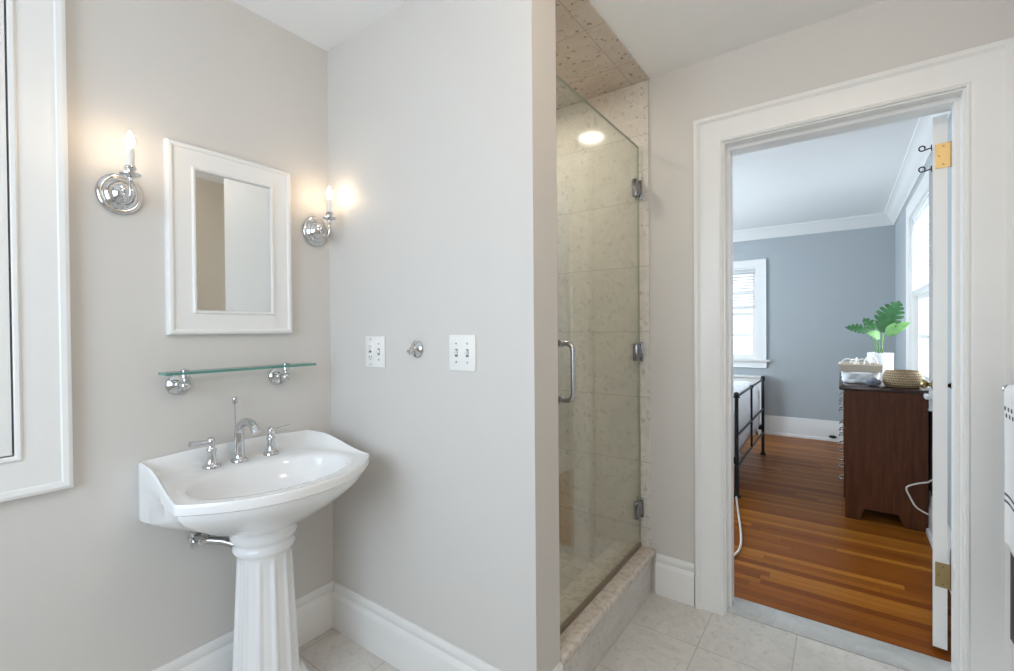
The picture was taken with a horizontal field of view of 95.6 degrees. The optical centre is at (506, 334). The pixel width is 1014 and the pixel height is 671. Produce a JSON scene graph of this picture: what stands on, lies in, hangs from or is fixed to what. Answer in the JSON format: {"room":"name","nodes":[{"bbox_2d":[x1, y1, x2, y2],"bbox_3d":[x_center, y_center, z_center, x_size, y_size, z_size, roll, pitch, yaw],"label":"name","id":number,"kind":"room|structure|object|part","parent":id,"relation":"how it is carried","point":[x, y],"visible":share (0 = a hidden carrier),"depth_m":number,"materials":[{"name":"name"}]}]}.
{"room":"bathroom","nodes":[
{"label":"bathroom","id":0,"kind":"room"},
{"bbox_2d":[0,0,332,670],"bbox_3d":[-1.095,0.028,1.517,0.120,2.378,3.420,0,1,36],"label":"wall","id":1,"kind":"structure","parent":0,"point":[86,584],"depth_m":1.41,"materials":[{"name":"paint"}]},
{"bbox_2d":[0,0,73,501],"bbox_3d":[-1.410,-0.301,0.938,0.053,1.448,0.762,0,1,36],"label":"window frame","id":2,"kind":"structure","parent":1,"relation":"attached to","point":[41,461],"depth_m":1.19,"materials":[{"name":"white paint"}]},
{"bbox_3d":[-1.419,-0.302,0.943,0.016,1.222,0.536,0,1,36],"label":"door","id":3,"kind":"part","parent":2,"relation":"part of","materials":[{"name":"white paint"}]},
{"bbox_2d":[95,131,142,214],"bbox_3d":[-1.090,-0.462,1.315,0.127,0.220,0.109,0,1,36],"label":"wall sconce","id":4,"kind":"object","parent":1,"relation":"attached to","point":[119,194],"visible":1,"depth_m":1.32,"materials":[{"name":"silver metal"}]},
{"bbox_3d":[-1.084,-0.401,1.311,0.072,0.057,0.018,0,1,36],"label":"arm","id":5,"kind":"part","parent":4,"relation":"part of","materials":[{"name":"silver metal"}]},
{"bbox_3d":[-1.059,-0.548,1.291,0.022,0.048,0.021,0,1,36],"label":"bulb","id":6,"kind":"part","parent":4,"relation":"part of","materials":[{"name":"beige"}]},
{"bbox_2d":[187,532,232,549],"bbox_3d":[-0.962,0.629,1.484,0.153,0.137,0.075,0,1,10],"label":"shutoff valve","id":7,"kind":"object","parent":1,"relation":"attached to","point":[194,538],"visible":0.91,"depth_m":1.49,"materials":[{"name":"silver metal"}]},
{"bbox_3d":[-0.993,0.666,1.469,0.024,0.036,0.033,0,1,36],"label":"valve handle","id":8,"kind":"part","parent":7,"relation":"part of","materials":[{"name":"silver metal"}]},
{"bbox_2d":[163,138,291,334],"bbox_3d":[-0.946,-0.307,1.596,0.028,0.613,0.400,0,1,36],"label":"medicine cabinet","id":9,"kind":"object","parent":1,"relation":"attached to","point":[227,219],"visible":1,"depth_m":1.56,"materials":[{"name":"white paint"}]},
{"bbox_2d":[195,171,270,311],"bbox_3d":[-0.950,-0.307,1.599,0.018,0.457,0.244,0,1,36],"label":"mirror glass","id":10,"kind":"object","parent":9,"relation":"attached to","point":[233,212],"depth_m":1.58,"materials":[{"name":"white mirror"}]},
{"bbox_2d":[158,362,315,394],"bbox_3d":[-0.907,0.149,1.581,0.108,0.087,0.478,0,1,36],"label":"glass shelf","id":11,"kind":"object","parent":1,"relation":"attached to","point":[178,383],"visible":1,"depth_m":1.48,"materials":[{"name":"teal"}]},
{"bbox_3d":[-0.891,0.117,1.569,0.068,0.008,0.478,0,1,36],"label":"glass panel","id":12,"kind":"part","parent":11,"relation":"part of","materials":[{"name":"teal"}]},
{"bbox_2d":[152,580,334,670],"bbox_3d":[-1.342,1.132,1.058,0.018,0.182,2.121,0,1,36],"label":"baseboard","id":13,"kind":"structure","parent":1,"relation":"attached to","point":[314,608],"depth_m":1.78,"materials":[{"name":"white paint"}]},
{"bbox_2d":[303,187,335,245],"bbox_3d":[-0.724,-0.465,1.817,0.127,0.220,0.109,0,1,36],"label":"wall sconce","id":14,"kind":"object","parent":1,"relation":"attached to","point":[315,231],"visible":1,"depth_m":1.82,"materials":[{"name":"silver metal"}]},
{"bbox_3d":[-0.718,-0.405,1.813,0.072,0.057,0.018,0,1,36],"label":"arm","id":15,"kind":"part","parent":14,"relation":"part of","materials":[{"name":"silver metal"}]},
{"bbox_3d":[-0.694,-0.551,1.793,0.022,0.048,0.021,0,1,36],"label":"bulb","id":16,"kind":"part","parent":14,"relation":"part of","materials":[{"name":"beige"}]},
{"bbox_2d":[327,0,559,670],"bbox_3d":[-0.286,0.020,1.658,1.022,2.378,0.154,0,1,36],"label":"wall","id":17,"kind":"structure","parent":0,"point":[442,162],"depth_m":1.52,"materials":[{"name":"paint"}]},
{"bbox_2d":[366,336,385,367],"bbox_3d":[-0.500,0.066,1.730,0.112,0.116,0.017,0,1,36],"label":"switch plate","id":18,"kind":"object","parent":17,"relation":"attached to","point":[375,345],"visible":1,"depth_m":1.73,"materials":[{"name":"white plastic"}]},
{"bbox_2d":[367,343,373,360],"bbox_3d":[-0.518,0.066,1.746,0.034,0.068,0.004,0,1,36],"label":"receptacle","id":19,"kind":"object","parent":18,"relation":"attached to","point":[370,346],"depth_m":1.74,"materials":[{"name":"white plastic"}]},
{"bbox_2d":[406,340,422,357],"bbox_3d":[-0.327,0.052,1.586,0.062,0.062,0.047,0,1,36],"label":"robe hook","id":20,"kind":"object","parent":17,"relation":"attached to","point":[416,349],"visible":1,"depth_m":1.58,"materials":[{"name":"silver metal"}]},
{"bbox_2d":[449,335,475,371],"bbox_3d":[-0.147,0.060,1.473,0.112,0.116,0.017,0,1,36],"label":"switch plate","id":21,"kind":"object","parent":17,"relation":"attached to","point":[462,348],"visible":1,"depth_m":1.47,"materials":[{"name":"white plastic"}]},
{"bbox_2d":[553,662,562,670],"bbox_3d":[0.134,1.117,1.379,0.018,0.182,0.136,0,1,36],"label":"baseboard","id":22,"kind":"structure","parent":17,"relation":"attached to","point":[559,667],"depth_m":1.42,"materials":[{"name":"white paint"}]},
{"bbox_2d":[232,0,883,109],"bbox_3d":[-0.183,-1.217,0.790,2.453,0.130,3.350,0,1,36],"label":"ceiling","id":23,"kind":"structure","parent":0,"point":[662,36],"depth_m":1.75,"materials":[{"name":"paint"}]},
{"bbox_2d":[559,552,590,590],"bbox_3d":[-0.050,1.177,2.136,0.838,0.050,0.868,0,1,36],"label":"floor","id":24,"kind":"structure","parent":0,"point":[570,566],"depth_m":2.26,"materials":[{"name":"tile"}]},
{"bbox_2d":[556,80,650,561],"bbox_3d":[0.258,-0.012,2.425,0.998,2.318,0.009,0,1,36],"label":"wall","id":25,"kind":"structure","parent":0,"point":[597,282],"depth_m":2.26,"materials":[{"name":"tile"}]},
{"bbox_2d":[556,74,643,634],"bbox_3d":[0.374,0.067,1.812,0.113,1.860,0.848,0,1,36],"label":"shower door","id":26,"kind":"structure","parent":25,"relation":"attached to","point":[638,505],"depth_m":2.09,"materials":[{"name":"clear glass"}]},
{"bbox_3d":[0.155,0.126,1.564,0.052,0.218,0.028,0,1,36],"label":"handle","id":27,"kind":"part","parent":26,"relation":"part of","materials":[{"name":"silver metal"}]},
{"bbox_3d":[0.205,0.126,1.528,0.052,0.218,0.028,0,1,36],"label":"handle","id":28,"kind":"part","parent":26,"relation":"part of","materials":[{"name":"silver metal"}]},
{"bbox_3d":[0.614,-0.671,2.144,0.032,0.090,0.011,0,1,36],"label":"wall plate","id":29,"kind":"part","parent":26,"relation":"part of","materials":[{"name":"silver metal"}]},
{"bbox_3d":[0.620,0.082,2.151,0.032,0.090,0.011,0,1,36],"label":"wall plate","id":30,"kind":"part","parent":26,"relation":"part of","materials":[{"name":"silver metal"}]},
{"bbox_3d":[0.626,0.812,2.158,0.032,0.090,0.011,0,1,36],"label":"wall plate","id":31,"kind":"part","parent":26,"relation":"part of","materials":[{"name":"silver metal"}]},
{"bbox_2d":[562,559,651,670],"bbox_3d":[0.355,1.117,1.840,0.165,0.170,0.868,0,1,36],"label":"trim","id":32,"kind":"structure","parent":25,"relation":"attached to","point":[591,653],"depth_m":1.77,"materials":[{"name":"stone"}]},
{"bbox_2d":[560,539,654,664],"bbox_3d":[0.357,1.014,1.837,0.193,0.035,0.866,0,1,36],"label":"shower curb","id":33,"kind":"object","parent":25,"relation":"attached to","point":[584,583],"depth_m":1.80,"materials":[{"name":"stone"}]},
{"bbox_2d":[298,434,950,670],"bbox_3d":[0.450,1.242,2.823,3.830,0.100,7.320,0,1,36],"label":"floor","id":34,"kind":"structure","parent":0,"point":[871,576],"depth_m":2.13,"materials":[{"name":"brown wood"}]},
{"bbox_2d":[138,430,369,670],"bbox_3d":[-0.744,0.794,1.456,0.513,0.841,0.589,0,1,36],"label":"pedestal sink","id":35,"kind":"object","parent":34,"relation":"on","point":[260,502],"visible":1,"depth_m":1.44,"materials":[{"name":"white ceramic"}]},
{"bbox_2d":[188,397,290,469],"bbox_3d":[-0.862,0.322,1.535,0.176,0.218,0.323,0,1,36],"label":"faucet","id":36,"kind":"object","parent":35,"relation":"on","point":[211,463],"visible":1,"depth_m":1.54,"materials":[{"name":"silver metal"}]},
{"bbox_3d":[-0.970,0.343,1.455,0.016,0.018,0.066,0,1,29],"label":"lever","id":37,"kind":"part","parent":36,"relation":"part of","materials":[{"name":"silver metal"}]},
{"bbox_3d":[-0.955,0.382,1.484,0.051,0.101,0.051,0,1,36],"label":"handle","id":38,"kind":"part","parent":36,"relation":"part of","materials":[{"name":"silver metal"}]},
{"bbox_3d":[-0.931,0.322,1.575,0.017,0.217,0.017,0,1,36],"label":"lift rod","id":39,"kind":"part","parent":36,"relation":"part of","materials":[{"name":"silver metal"}]},
{"bbox_3d":[-0.861,0.354,1.521,0.159,0.155,0.051,0,1,36],"label":"spout","id":40,"kind":"part","parent":36,"relation":"part of","materials":[{"name":"silver metal"}]},
{"bbox_3d":[-0.842,0.380,1.639,0.051,0.101,0.051,0,1,36],"label":"handle","id":41,"kind":"part","parent":36,"relation":"part of","materials":[{"name":"silver metal"}]},
{"bbox_3d":[-0.819,0.340,1.662,0.016,0.018,0.066,0,1,43],"label":"lever","id":42,"kind":"part","parent":36,"relation":"part of","materials":[{"name":"silver metal"}]},
{"bbox_2d":[138,430,369,536],"bbox_3d":[-0.747,0.498,1.453,0.513,0.249,0.589,0,1,36],"label":"basin","id":43,"kind":"object","parent":35,"relation":"in","point":[260,496],"depth_m":1.39,"materials":[{"name":"white ceramic"}]},
{"bbox_2d":[734,496,741,556],"bbox_3d":[1.410,1.178,2.844,0.129,0.012,1.207,0,1,32],"label":"power cord","id":44,"kind":"object","parent":34,"relation":"on","point":[738,514],"visible":0.64,"depth_m":2.76,"materials":[{"name":"white plastic"}]},
{"bbox_2d":[733,376,765,497],"bbox_3d":[1.228,0.582,4.479,2.112,1.176,1.422,0,1,36],"label":"bed","id":45,"kind":"object","parent":34,"relation":"on","point":[737,395],"visible":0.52,"depth_m":3.66,"materials":[{"name":"black metal"}]},
{"bbox_3d":[1.659,0.797,3.321,0.052,0.761,0.052,0,1,36],"label":"post","id":46,"kind":"part","parent":45,"relation":"part of","materials":[{"name":"black metal"}]},
{"bbox_2d":[733,374,765,434],"bbox_3d":[2.523,0.812,5.533,1.023,0.675,0.143,0,1,36],"label":"blanket","id":47,"kind":"object","parent":45,"relation":"in","point":[736,377],"visible":0.06,"depth_m":5.26,"materials":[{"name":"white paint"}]},
{"bbox_3d":[2.059,0.444,3.872,0.017,0.017,1.370,0,1,36],"label":"rail","id":48,"kind":"part","parent":45,"relation":"part of","materials":[{"name":"black metal"}]},
{"bbox_3d":[2.064,0.954,3.876,0.017,0.017,1.370,0,1,36],"label":"rail","id":49,"kind":"part","parent":45,"relation":"part of","materials":[{"name":"black metal"}]},
{"bbox_3d":[2.062,0.729,3.874,0.017,0.017,1.370,0,1,36],"label":"rail","id":50,"kind":"part","parent":45,"relation":"part of","materials":[{"name":"black metal"}]},
{"bbox_3d":[2.466,0.779,4.428,0.052,0.761,0.052,0,1,36],"label":"post","id":51,"kind":"part","parent":45,"relation":"part of","materials":[{"name":"black metal"}]},
{"bbox_3d":[1.231,0.757,4.479,1.985,0.254,1.310,0,1,36],"label":"mattress","id":52,"kind":"object","parent":45,"relation":"in","visible":0},
{"bbox_2d":[733,381,759,465],"bbox_3d":[1.314,0.691,4.418,1.813,0.574,1.336,0,1,36],"label":"duvet","id":53,"kind":"object","parent":52,"relation":"on","point":[738,386],"visible":0.09,"depth_m":3.83,"materials":[{"name":"white fabric"}]},
{"bbox_2d":[727,596,951,670],"bbox_3d":[1.280,1.198,1.819,0.723,0.032,0.136,0,1,36],"label":"threshold","id":54,"kind":"object","parent":34,"relation":"on","point":[896,656],"depth_m":1.79,"materials":[{"name":"stone"}]},
{"bbox_2d":[838,372,928,531],"bbox_3d":[2.640,0.747,3.286,0.436,0.845,1.128,0,1,36],"label":"dresser","id":55,"kind":"object","parent":34,"relation":"on","point":[885,428],"visible":0.96,"depth_m":2.83,"materials":[{"name":"brown wood"}]},
{"bbox_3d":[2.338,0.490,3.177,0.020,0.215,0.515,0,1,36],"label":"drawer","id":56,"kind":"part","parent":55,"relation":"part of","materials":[{"name":"brown wood"}]},
{"bbox_3d":[2.340,0.718,3.179,0.020,0.220,0.515,0,1,36],"label":"drawer","id":57,"kind":"part","parent":55,"relation":"part of","materials":[{"name":"brown wood"}]},
{"bbox_3d":[2.342,0.948,3.182,0.020,0.220,0.515,0,1,36],"label":"drawer","id":58,"kind":"part","parent":55,"relation":"part of","materials":[{"name":"brown wood"}]},
{"bbox_2d":[841,371,879,383],"bbox_3d":[2.401,0.288,3.125,0.210,0.080,0.244,0,1,36],"label":"folded throw","id":59,"kind":"object","parent":55,"relation":"on","point":[847,376],"visible":0.7,"depth_m":3.04,"materials":[{"name":"white fabric"}]},
{"bbox_2d":[838,356,882,372],"bbox_3d":[2.400,0.195,3.128,0.232,0.106,0.223,0,1,36],"label":"woven tray","id":60,"kind":"object","parent":59,"relation":"on","point":[856,366],"visible":1,"depth_m":3.06,"materials":[{"name":"wicker"}]},
{"bbox_2d":[865,377,880,385],"bbox_3d":[2.333,0.302,2.928,0.080,0.056,0.068,0,1,36],"label":"bundle","id":61,"kind":"object","parent":55,"relation":"on","point":[872,381],"visible":1,"depth_m":2.91,"materials":[{"name":"grey fabric"}]},
{"bbox_2d":[845,301,910,380],"bbox_3d":[2.616,0.046,3.256,0.360,0.558,0.168,0,1,36],"label":"potted plant","id":62,"kind":"object","parent":55,"relation":"on","point":[887,322],"visible":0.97,"depth_m":3.22,"materials":[{"name":"green plant"}]},
{"bbox_3d":[2.641,0.228,3.253,0.148,0.193,0.148,0,1,36],"label":"pot","id":63,"kind":"part","parent":62,"relation":"part of","materials":[{"name":"white ceramic"}]},
{"bbox_2d":[882,369,922,387],"bbox_3d":[2.473,0.279,2.875,0.198,0.102,0.198,0,1,36],"label":"woven basket","id":64,"kind":"object","parent":55,"relation":"on","point":[896,378],"visible":0.95,"depth_m":2.81,"materials":[{"name":"beige wicker"}]},
{"bbox_2d":[905,479,932,514],"bbox_3d":[2.459,0.976,2.729,0.141,0.248,0.049,0,1,9],"label":"power cord","id":65,"kind":"object","parent":55,"relation":"attached to","point":[931,480],"visible":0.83,"depth_m":2.73,"materials":[{"name":"white plastic"}]},
{"bbox_2d":[733,225,894,421],"bbox_3d":[2.586,-0.035,5.683,3.680,2.365,0.150,0,1,36],"label":"wall","id":66,"kind":"structure","parent":0,"point":[818,285],"depth_m":5.01,"materials":[{"name":"paint"}]},
{"bbox_2d":[733,259,769,367],"bbox_3d":[2.613,-0.239,5.632,1.083,1.257,0.195,0,1,36],"label":"window","id":67,"kind":"structure","parent":66,"relation":"in","point":[757,359],"depth_m":5.34,"materials":[{"name":"white paint"}]},
{"bbox_2d":[733,270,754,308],"bbox_3d":[2.595,-0.526,5.609,0.778,0.458,0.030,0,1,36],"label":"window blind","id":68,"kind":"object","parent":67,"relation":"attached to","point":[743,272],"visible":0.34,"depth_m":5.45,"materials":[{"name":"white paint"}]},
{"bbox_3d":[2.593,-0.738,5.607,0.778,0.035,0.030,0,1,36],"label":"head rail","id":69,"kind":"part","parent":68,"relation":"part of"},
{"bbox_3d":[2.598,-0.317,5.611,0.764,0.040,0.030,0,1,36],"label":"rail","id":70,"kind":"part","parent":68,"relation":"part of","materials":[{"name":"white paint"}]},
{"bbox_3d":[2.636,-0.489,5.664,0.783,0.538,0.030,0,1,36],"label":"sash","id":71,"kind":"part","parent":67,"relation":"part of","materials":[{"name":"white paint"}]},
{"bbox_3d":[2.619,0.010,5.641,0.783,0.538,0.030,0,1,36],"label":"sash","id":72,"kind":"part","parent":67,"relation":"part of","materials":[{"name":"white paint"}]},
{"bbox_3d":[2.626,-0.239,5.650,0.823,1.077,0.150,0,1,36],"label":"frame","id":73,"kind":"part","parent":67,"relation":"part of","materials":[{"name":"white paint"}]},
{"bbox_3d":[2.573,0.307,5.577,1.083,0.026,0.045,0,1,36],"label":"sill","id":74,"kind":"part","parent":67,"relation":"part of","materials":[{"name":"white paint"}]},
{"bbox_2d":[764,415,842,442],"bbox_3d":[2.480,1.041,5.663,3.530,0.215,0.034,0,1,36],"label":"baseboard","id":75,"kind":"structure","parent":66,"relation":"attached to","point":[815,429],"depth_m":5.08,"materials":[{"name":"white paint"}]},
{"bbox_2d":[733,213,893,241],"bbox_3d":[2.446,-1.156,5.619,3.530,0.120,0.090,0,1,36],"label":"trim","id":76,"kind":"structure","parent":66,"relation":"attached to","point":[878,219],"depth_m":4.97,"materials":[{"name":"white paint"}]},
{"bbox_2d":[733,117,918,230],"bbox_3d":[1.423,-1.254,4.191,3.800,0.120,3.900,0,1,36],"label":"ceiling","id":77,"kind":"structure","parent":0,"point":[853,173],"depth_m":3.51,"materials":[{"name":"paint"}]},
{"bbox_2d":[649,0,1013,590],"bbox_3d":[0.776,0.007,2.105,2.213,2.378,0.082,0,1,36],"label":"wall","id":78,"kind":"structure","parent":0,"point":[884,35],"depth_m":2.02,"materials":[{"name":"paint"}]},
{"bbox_2d":[655,553,694,606],"bbox_3d":[0.757,1.105,2.074,0.170,0.182,0.018,0,1,36],"label":"baseboard","id":79,"kind":"structure","parent":78,"relation":"attached to","point":[674,578],"depth_m":2.07,"materials":[{"name":"white paint"}]},
{"bbox_2d":[693,37,1013,670],"bbox_3d":[1.260,0.135,1.794,0.965,2.120,0.203,0,1,36],"label":"door frame","id":80,"kind":"structure","parent":78,"relation":"attached to","point":[986,72],"depth_m":1.56,"materials":[{"name":"white paint"}]},
{"bbox_2d":[895,117,951,528],"bbox_3d":[2.865,-0.013,3.067,0.150,2.365,3.750,0,1,36],"label":"wall","id":81,"kind":"structure","parent":0,"point":[900,226],"depth_m":2.84,"materials":[{"name":"paint"}]},
{"bbox_2d":[884,111,951,224],"bbox_3d":[2.759,-1.135,3.127,0.090,0.120,3.750,0,1,36],"label":"trim","id":82,"kind":"structure","parent":81,"relation":"attached to","point":[908,177],"depth_m":3.08,"materials":[{"name":"white paint"}]},
{"bbox_2d":[906,166,932,410],"bbox_3d":[2.859,-0.271,3.099,0.195,1.420,1.260,0,1,36],"label":"window","id":83,"kind":"structure","parent":81,"relation":"in","point":[919,309],"depth_m":3.44,"materials":[{"name":"white paint"}]},
{"bbox_3d":[2.877,-0.271,3.085,0.150,1.240,1.000,0,1,36],"label":"frame","id":84,"kind":"part","parent":83,"relation":"part of","materials":[{"name":"white paint"}]},
{"bbox_2d":[913,196,928,296],"bbox_3d":[2.828,-0.575,3.116,0.026,0.592,0.950,0,1,36],"label":"window blind","id":85,"kind":"object","parent":83,"relation":"attached to","point":[924,208],"visible":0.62,"depth_m":3.16,"materials":[{"name":"white paint"}]},
{"bbox_3d":[2.826,-0.851,3.114,0.026,0.040,0.950,0,1,36],"label":"head rail","id":86,"kind":"part","parent":85,"relation":"part of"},
{"bbox_3d":[2.830,-0.302,3.119,0.026,0.046,0.940,0,1,36],"label":"rail","id":87,"kind":"part","parent":85,"relation":"part of","materials":[{"name":"white paint"}]},
{"bbox_3d":[2.860,0.019,3.103,0.004,0.550,0.890,0,1,36],"label":"pane","id":88,"kind":"part","parent":83,"relation":"part of","materials":[{"name":"clear glass"}]},
{"bbox_3d":[2.860,0.019,3.103,0.030,0.620,0.960,0,1,36],"label":"sash","id":89,"kind":"part","parent":83,"relation":"part of","materials":[{"name":"white paint"}]},
{"bbox_3d":[2.882,-0.561,3.077,0.030,0.620,0.960,0,1,36],"label":"sash","id":90,"kind":"part","parent":83,"relation":"part of","materials":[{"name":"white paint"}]},
{"bbox_3d":[2.804,0.356,3.148,0.045,0.026,1.260,0,1,36],"label":"sill","id":91,"kind":"part","parent":83,"relation":"part of","materials":[{"name":"white paint"}]},
{"bbox_2d":[920,114,951,649],"bbox_3d":[1.837,0.177,1.924,0.130,1.960,0.759,0,1,39],"label":"door","id":92,"kind":"structure","parent":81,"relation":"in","point":[942,149],"depth_m":1.69,"materials":[{"name":"white paint"}]},
{"bbox_2d":[918,166,931,172],"bbox_3d":[1.703,-0.672,1.871,0.044,0.028,0.024,0,1,36],"label":"hook","id":93,"kind":"object","parent":92,"relation":"attached to","point":[922,166],"visible":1,"depth_m":1.87,"materials":[{"name":"black metal"}]},
{"bbox_2d":[918,145,931,151],"bbox_3d":[1.702,-0.757,1.870,0.044,0.028,0.024,0,1,36],"label":"hook","id":94,"kind":"object","parent":92,"relation":"attached to","point":[919,150],"visible":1,"depth_m":1.87,"materials":[{"name":"black metal"}]},
{"bbox_3d":[2.008,0.240,2.200,0.045,0.048,0.048,0,1,43],"label":"knob","id":95,"kind":"part","parent":92,"relation":"part of","materials":[{"name":"gold metal"}]},
{"bbox_3d":[1.836,0.176,1.952,0.040,1.960,0.715,0,1,43],"label":"frame","id":96,"kind":"part","parent":92,"relation":"part of","materials":[{"name":"white paint"}]},
{"bbox_2d":[926,488,950,592],"bbox_3d":[2.792,1.062,3.122,0.034,0.215,3.706,0,1,36],"label":"baseboard","id":97,"kind":"structure","parent":81,"relation":"attached to","point":[929,531],"depth_m":2.62,"materials":[{"name":"white paint"}]},
{"bbox_3d":[1.579,0.008,1.225,0.120,2.378,0.578,0,1,36],"label":"wall","id":98,"kind":"structure","parent":0,"visible":0},
{"bbox_3d":[1.404,0.171,1.168,0.095,0.051,0.580,0,1,36],"label":"towel bar","id":99,"kind":"object","parent":98,"relation":"attached to","visible":0},
{"bbox_2d":[1004,385,1013,556],"bbox_3d":[1.387,0.388,1.203,0.050,0.476,0.386,0,1,36],"label":"towel","id":100,"kind":"object","parent":99,"relation":"hanging from","point":[1009,390],"visible":1,"depth_m":1.33,"materials":[{"name":"white fabric"}]},
{"bbox_2d":[1010,551,1013,643],"bbox_3d":[1.407,0.559,1.224,0.007,0.740,0.420,0,1,36],"label":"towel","id":101,"kind":"object","parent":99,"relation":"hanging from","point":[1011,555],"visible":0.38,"depth_m":1.39,"materials":[{"name":"grey fabric"}]}
]}

